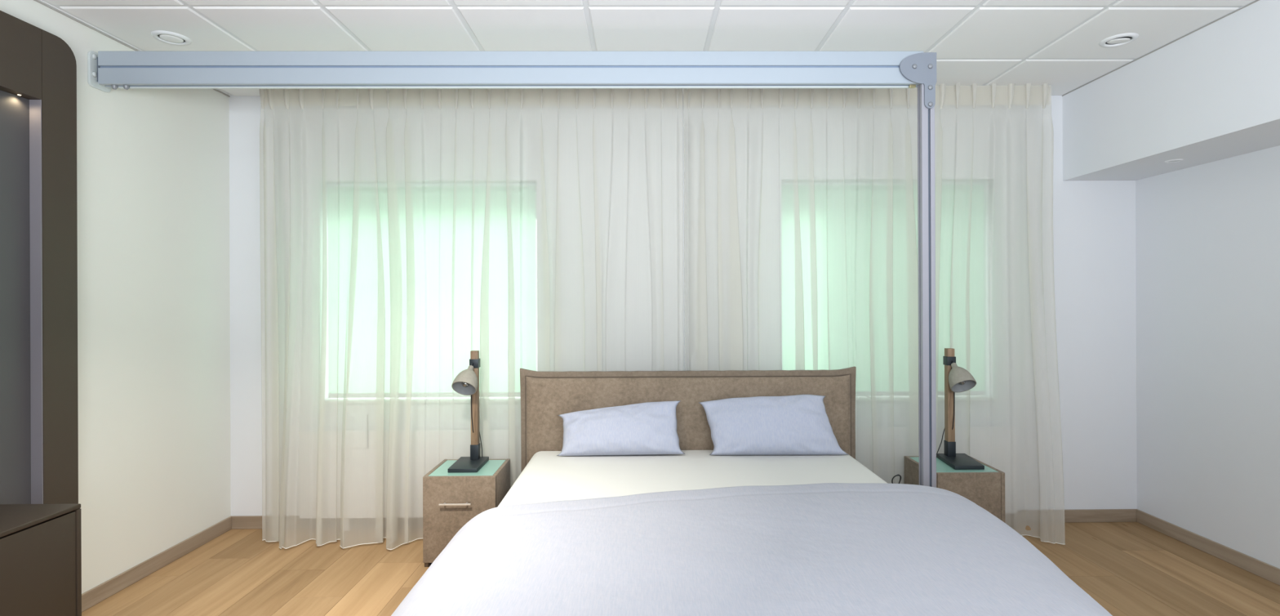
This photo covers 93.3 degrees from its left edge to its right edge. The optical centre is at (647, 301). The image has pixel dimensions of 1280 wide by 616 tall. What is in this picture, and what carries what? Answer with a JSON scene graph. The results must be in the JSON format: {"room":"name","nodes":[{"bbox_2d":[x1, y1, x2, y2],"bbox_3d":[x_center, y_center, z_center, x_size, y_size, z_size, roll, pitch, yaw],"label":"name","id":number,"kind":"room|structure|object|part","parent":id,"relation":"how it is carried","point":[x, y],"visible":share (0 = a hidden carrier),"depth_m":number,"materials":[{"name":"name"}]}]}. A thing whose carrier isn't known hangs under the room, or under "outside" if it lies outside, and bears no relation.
{"room":"bedroom","nodes":[
{"label":"bedroom","id":0,"kind":"room"},
{"bbox_2d":[0,0,231,593],"bbox_3d":[-2.752,0.046,1.021,0.150,3.050,5.798,0,0,-1],"label":"wall","id":1,"kind":"structure","parent":0,"point":[153,286],"depth_m":3.26,"materials":[{"name":"white paint"}]},
{"bbox_2d":[0,10,78,503],"bbox_3d":[-2.652,0.142,1.510,0.060,2.657,2.573,0,0,-1],"label":"cabinet","id":2,"kind":"object","parent":1,"relation":"attached to","point":[39,406],"depth_m":2.63,"materials":[{"name":"brown paint"}]},
{"bbox_3d":[-2.656,-1.033,1.428,0.060,0.307,2.410,0,0,-1],"label":"panel","id":3,"kind":"part","parent":2,"relation":"part of","materials":[{"name":"brown paint"}]},
{"bbox_3d":[-2.664,0.142,2.716,0.060,2.657,0.161,0,0,-1],"label":"panel","id":4,"kind":"part","parent":2,"relation":"part of","materials":[{"name":"brown paint"}]},
{"bbox_2d":[33,0,229,97],"bbox_3d":[-2.681,-1.327,1.097,0.005,0.006,5.648,0,0,-1],"label":"trim","id":5,"kind":"structure","parent":1,"relation":"attached to","point":[33,0],"depth_m":2.94,"materials":[{"name":"grey paint"}]},
{"bbox_2d":[81,515,231,611],"bbox_3d":[-2.665,1.430,1.097,0.014,0.082,5.648,0,0,-1],"label":"baseboard","id":6,"kind":"structure","parent":1,"relation":"attached to","point":[102,591],"depth_m":3.27,"materials":[{"name":"brown wood"}]},
{"bbox_2d":[37,0,1255,95],"bbox_3d":[0.038,-1.404,1.175,5.745,0.123,6.048,0,0,-1],"label":"ceiling","id":7,"kind":"structure","parent":0,"point":[982,42],"depth_m":2.95,"materials":[{"name":"white"}]},
{"bbox_2d":[151,30,191,44],"bbox_3d":[-2.402,-1.327,3.053,0.164,0.012,0.164,0,0,-1],"label":"ceiling vent","id":8,"kind":"object","parent":7,"relation":"in","point":[167,37],"visible":1,"depth_m":3.04,"materials":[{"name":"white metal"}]},
{"bbox_2d":[1098,32,1138,47],"bbox_3d":[2.438,-1.347,3.125,0.164,0.021,0.164,0,0,-1],"label":"ceiling vent","id":9,"kind":"object","parent":7,"relation":"in","point":[1121,39],"visible":1,"depth_m":3.10,"materials":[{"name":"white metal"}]},
{"bbox_2d":[81,521,1279,615],"bbox_3d":[0.291,1.518,1.177,6.228,0.120,6.048,0,0,-1],"label":"floor","id":10,"kind":"structure","parent":0,"point":[1130,568],"depth_m":3.18,"materials":[{"name":"brown wood"}]},
{"bbox_2d":[0,503,81,615],"bbox_3d":[-2.390,1.124,1.426,0.445,0.692,1.800,0,0,-1],"label":"sideboard","id":11,"kind":"object","parent":10,"relation":"on","point":[41,544],"visible":1,"depth_m":2.19,"materials":[{"name":"brown paint"}]},
{"bbox_3d":[-2.392,0.787,1.426,0.445,0.018,1.800,0,0,-1],"label":"panel","id":12,"kind":"part","parent":11,"relation":"part of","materials":[{"name":"brown paint"}]},
{"bbox_3d":[-2.400,1.118,2.317,0.445,0.644,0.018,0,0,-1],"label":"panel","id":13,"kind":"part","parent":11,"relation":"part of","materials":[{"name":"brown paint"}]},
{"bbox_2d":[422,457,510,566],"bbox_3d":[-1.033,1.212,3.487,0.401,0.505,0.405,0,0,-1],"label":"nightstand","id":14,"kind":"object","parent":10,"relation":"on","point":[451,500],"visible":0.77,"depth_m":3.31,"materials":[{"name":"brown wood"}]},
{"bbox_3d":[-1.223,1.212,3.511,0.022,0.505,0.353,0,0,-1],"label":"panel","id":15,"kind":"part","parent":14,"relation":"part of","materials":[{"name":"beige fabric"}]},
{"bbox_3d":[-1.047,1.104,3.299,0.173,0.009,0.030,0,0,-1],"label":"handle","id":16,"kind":"part","parent":14,"relation":"part of","materials":[{"name":"silver metal"}]},
{"bbox_3d":[-1.032,1.196,3.325,0.398,0.472,0.021,0,0,-1],"label":"drawer","id":17,"kind":"part","parent":14,"relation":"part of","materials":[{"name":"brown wood"}]},
{"bbox_3d":[-1.034,0.966,3.505,0.355,0.010,0.328,0,0,-1],"label":"glass","id":18,"kind":"part","parent":14,"relation":"part of","materials":[{"name":"teal glass"}]},
{"bbox_2d":[447,350,488,472],"bbox_3d":[-1.043,0.627,3.528,0.170,0.666,0.267,0,0,-1],"label":"table lamp","id":19,"kind":"object","parent":14,"relation":"on","point":[466,382],"visible":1,"depth_m":3.57,"materials":[{"name":"brown wood"}]},
{"bbox_3d":[-1.053,0.462,3.505,0.142,0.170,0.164,0,0,-1],"label":"lamp shade","id":20,"kind":"part","parent":19,"relation":"part of","materials":[{"name":"concrete"}]},
{"bbox_3d":[-1.028,0.602,3.612,0.042,0.616,0.042,0,0,-1],"label":"post","id":21,"kind":"part","parent":19,"relation":"part of","materials":[{"name":"brown wood"}]},
{"bbox_3d":[-1.035,1.198,3.680,0.357,0.473,0.020,0,0,-1],"label":"panel","id":22,"kind":"part","parent":14,"relation":"part of","materials":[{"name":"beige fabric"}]},
{"bbox_3d":[-0.844,1.211,3.515,0.022,0.505,0.353,0,0,-1],"label":"panel","id":23,"kind":"part","parent":14,"relation":"part of","materials":[{"name":"brown wood"}]},
{"bbox_2d":[87,50,936,487],"bbox_3d":[-0.618,0.119,2.975,4.157,2.687,0.162,0,0,-1],"label":"frame","id":24,"kind":"object","parent":10,"relation":"on","point":[107,70],"visible":0.9,"depth_m":2.96,"materials":[{"name":"white metal"}]},
{"bbox_3d":[-2.608,-1.048,2.959,0.024,0.020,0.023,0,0,-1],"label":"stop knob","id":25,"kind":"part","parent":24,"relation":"part of","materials":[{"name":"grey metal"}]},
{"bbox_3d":[-2.551,-1.048,2.959,0.024,0.020,0.023,0,0,-1],"label":"stop knob","id":26,"kind":"part","parent":24,"relation":"part of","materials":[{"name":"grey metal"}]},
{"bbox_3d":[-0.652,-1.144,2.980,4.023,0.160,0.057,0,0,-1],"label":"rail","id":27,"kind":"part","parent":24,"relation":"part of","materials":[{"name":"white metal"}]},
{"bbox_3d":[1.327,-1.082,2.962,0.180,0.274,0.008,0,0,-1],"label":"corner plate","id":28,"kind":"part","parent":24,"relation":"part of","materials":[{"name":"grey paint"}]},
{"bbox_3d":[1.385,0.115,2.990,0.065,2.654,0.048,0,0,-1],"label":"post","id":29,"kind":"part","parent":24,"relation":"part of","materials":[{"name":"silver metal"}]},
{"bbox_2d":[520,365,856,472],"bbox_3d":[0.260,0.927,2.600,2.022,1.063,2.195,0,0,-1],"label":"headboard","id":30,"kind":"object","parent":10,"relation":"on","point":[544,395],"visible":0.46,"depth_m":3.60,"materials":[{"name":"beige fabric"}]},
{"bbox_2d":[497,449,888,506],"bbox_3d":[0.263,0.994,2.548,1.854,0.246,2.090,0,0,-1],"label":"mattress","id":31,"kind":"object","parent":30,"relation":"on","point":[548,476],"visible":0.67,"depth_m":3.07,"materials":[{"name":"white fabric"}]},
{"bbox_2d":[556,400,685,455],"bbox_3d":[-0.153,0.727,3.461,0.740,0.286,0.209,0,0,-1],"label":"pillow","id":32,"kind":"object","parent":31,"relation":"on","point":[647,428],"visible":1,"depth_m":3.40,"materials":[{"name":"fabric"}]},
{"bbox_2d":[391,482,1112,615],"bbox_3d":[0.319,1.118,2.002,2.320,0.633,1.398,0,0,-1],"label":"duvet","id":33,"kind":"object","parent":31,"relation":"on","point":[824,548],"visible":1,"depth_m":1.90,"materials":[{"name":"fabric"}]},
{"bbox_2d":[699,394,848,454],"bbox_3d":[0.719,0.706,3.467,0.836,0.320,0.222,0,0,-1],"label":"pillow","id":34,"kind":"object","parent":31,"relation":"on","point":[797,424],"visible":1,"depth_m":3.41,"materials":[{"name":"fabric"}]},
{"bbox_2d":[891,474,901,483],"bbox_3d":[1.510,1.236,3.626,0.048,0.432,0.190,0,0,32],"label":"power cable","id":35,"kind":"object","parent":10,"relation":"on","point":[900,475],"visible":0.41,"depth_m":3.56,"materials":[{"name":"black plastic"}]},
{"bbox_2d":[904,455,1004,522],"bbox_3d":[1.782,1.200,3.531,0.401,0.505,0.375,0,0,-1],"label":"nightstand","id":36,"kind":"object","parent":10,"relation":"on","point":[985,487],"visible":0.33,"depth_m":3.35,"materials":[{"name":"brown wood"}]},
{"bbox_3d":[1.592,1.200,3.529,0.022,0.505,0.375,0,0,-1],"label":"panel","id":37,"kind":"part","parent":36,"relation":"part of","materials":[{"name":"brown wood"}]},
{"bbox_3d":[1.781,0.954,3.533,0.355,0.010,0.328,0,0,-1],"label":"glass","id":38,"kind":"part","parent":36,"relation":"part of","materials":[{"name":"teal glass"}]},
{"bbox_2d":[936,347,984,469],"bbox_3d":[1.838,0.615,3.551,0.206,0.666,0.279,0,0,-1],"label":"table lamp","id":39,"kind":"object","parent":36,"relation":"on","point":[957,379],"visible":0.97,"depth_m":3.62,"materials":[{"name":"brown wood"}]},
{"bbox_3d":[1.823,0.590,3.641,0.042,0.616,0.042,0,0,-1],"label":"post","id":40,"kind":"part","parent":39,"relation":"part of","materials":[{"name":"brown wood"}]},
{"bbox_3d":[1.838,0.450,3.536,0.142,0.172,0.161,0,0,-1],"label":"lamp shade","id":41,"kind":"part","parent":39,"relation":"part of","materials":[{"name":"concrete"}]},
{"bbox_3d":[1.783,1.184,3.354,0.355,0.472,0.021,0,0,-1],"label":"drawer","id":42,"kind":"part","parent":36,"relation":"part of","materials":[{"name":"brown wood"}]},
{"bbox_3d":[1.971,1.199,3.533,0.022,0.505,0.375,0,0,-1],"label":"panel","id":43,"kind":"part","parent":36,"relation":"part of","materials":[{"name":"brown wood"}]},
{"bbox_2d":[229,95,1137,515],"bbox_3d":[0.256,0.034,4.061,6.228,3.050,0.220,0,0,-1],"label":"wall","id":44,"kind":"structure","parent":0,"point":[1094,221],"depth_m":3.98,"materials":[{"name":"white paint"}]},
{"bbox_2d":[231,508,1136,528],"bbox_3d":[0.263,1.417,3.944,5.900,0.082,0.014,0,0,-1],"label":"baseboard","id":45,"kind":"structure","parent":44,"relation":"attached to","point":[240,522],"depth_m":3.96,"materials":[{"name":"brown wood"}]},
{"bbox_2d":[1062,0,1279,568],"bbox_3d":[3.084,0.022,1.081,0.633,3.050,5.798,0,0,-1],"label":"wall","id":46,"kind":"structure","parent":0,"point":[1207,222],"depth_m":3.36,"materials":[{"name":"white paint"}]},
{"bbox_2d":[1062,0,1259,96],"bbox_3d":[2.759,-1.351,1.152,0.004,0.004,5.648,0,0,-1],"label":"trim","id":47,"kind":"structure","parent":46,"relation":"attached to","point":[1256,0],"depth_m":3.16,"materials":[{"name":"grey paint"}]},
{"bbox_2d":[1164,158,1183,163],"bbox_3d":[2.973,-0.791,3.410,0.084,0.006,0.084,0,0,-1],"label":"spotlight","id":48,"kind":"object","parent":46,"relation":"attached to","point":[1180,159],"visible":1,"depth_m":3.40,"materials":[{"name":"white metal"}]},
{"bbox_2d":[1135,508,1279,585],"bbox_3d":[3.248,1.405,1.157,0.014,0.082,5.648,0,0,-1],"label":"baseboard","id":49,"kind":"structure","parent":46,"relation":"attached to","point":[1264,570],"depth_m":3.44,"materials":[{"name":"brown wood"}]},
{"bbox_3d":[0.068,-1.340,3.771,4.905,0.003,0.012,0,0,-1],"label":"track","id":50,"kind":"object","parent":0,"visible":0},
{"bbox_2d":[259,88,684,549],"bbox_3d":[-1.073,0.058,3.655,2.605,2.788,0.232,0,0,-1],"label":"curtain","id":51,"kind":"object","parent":50,"relation":"hanging from","point":[405,233],"visible":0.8,"depth_m":3.72,"materials":[{"name":"white fabric"}]},
{"bbox_2d":[683,82,1065,544],"bbox_3d":[1.381,0.048,3.680,2.299,2.788,0.230,0,0,-1],"label":"curtain","id":52,"kind":"object","parent":50,"relation":"hanging from","point":[801,204],"visible":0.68,"depth_m":3.75,"materials":[{"name":"white fabric"}]}
]}

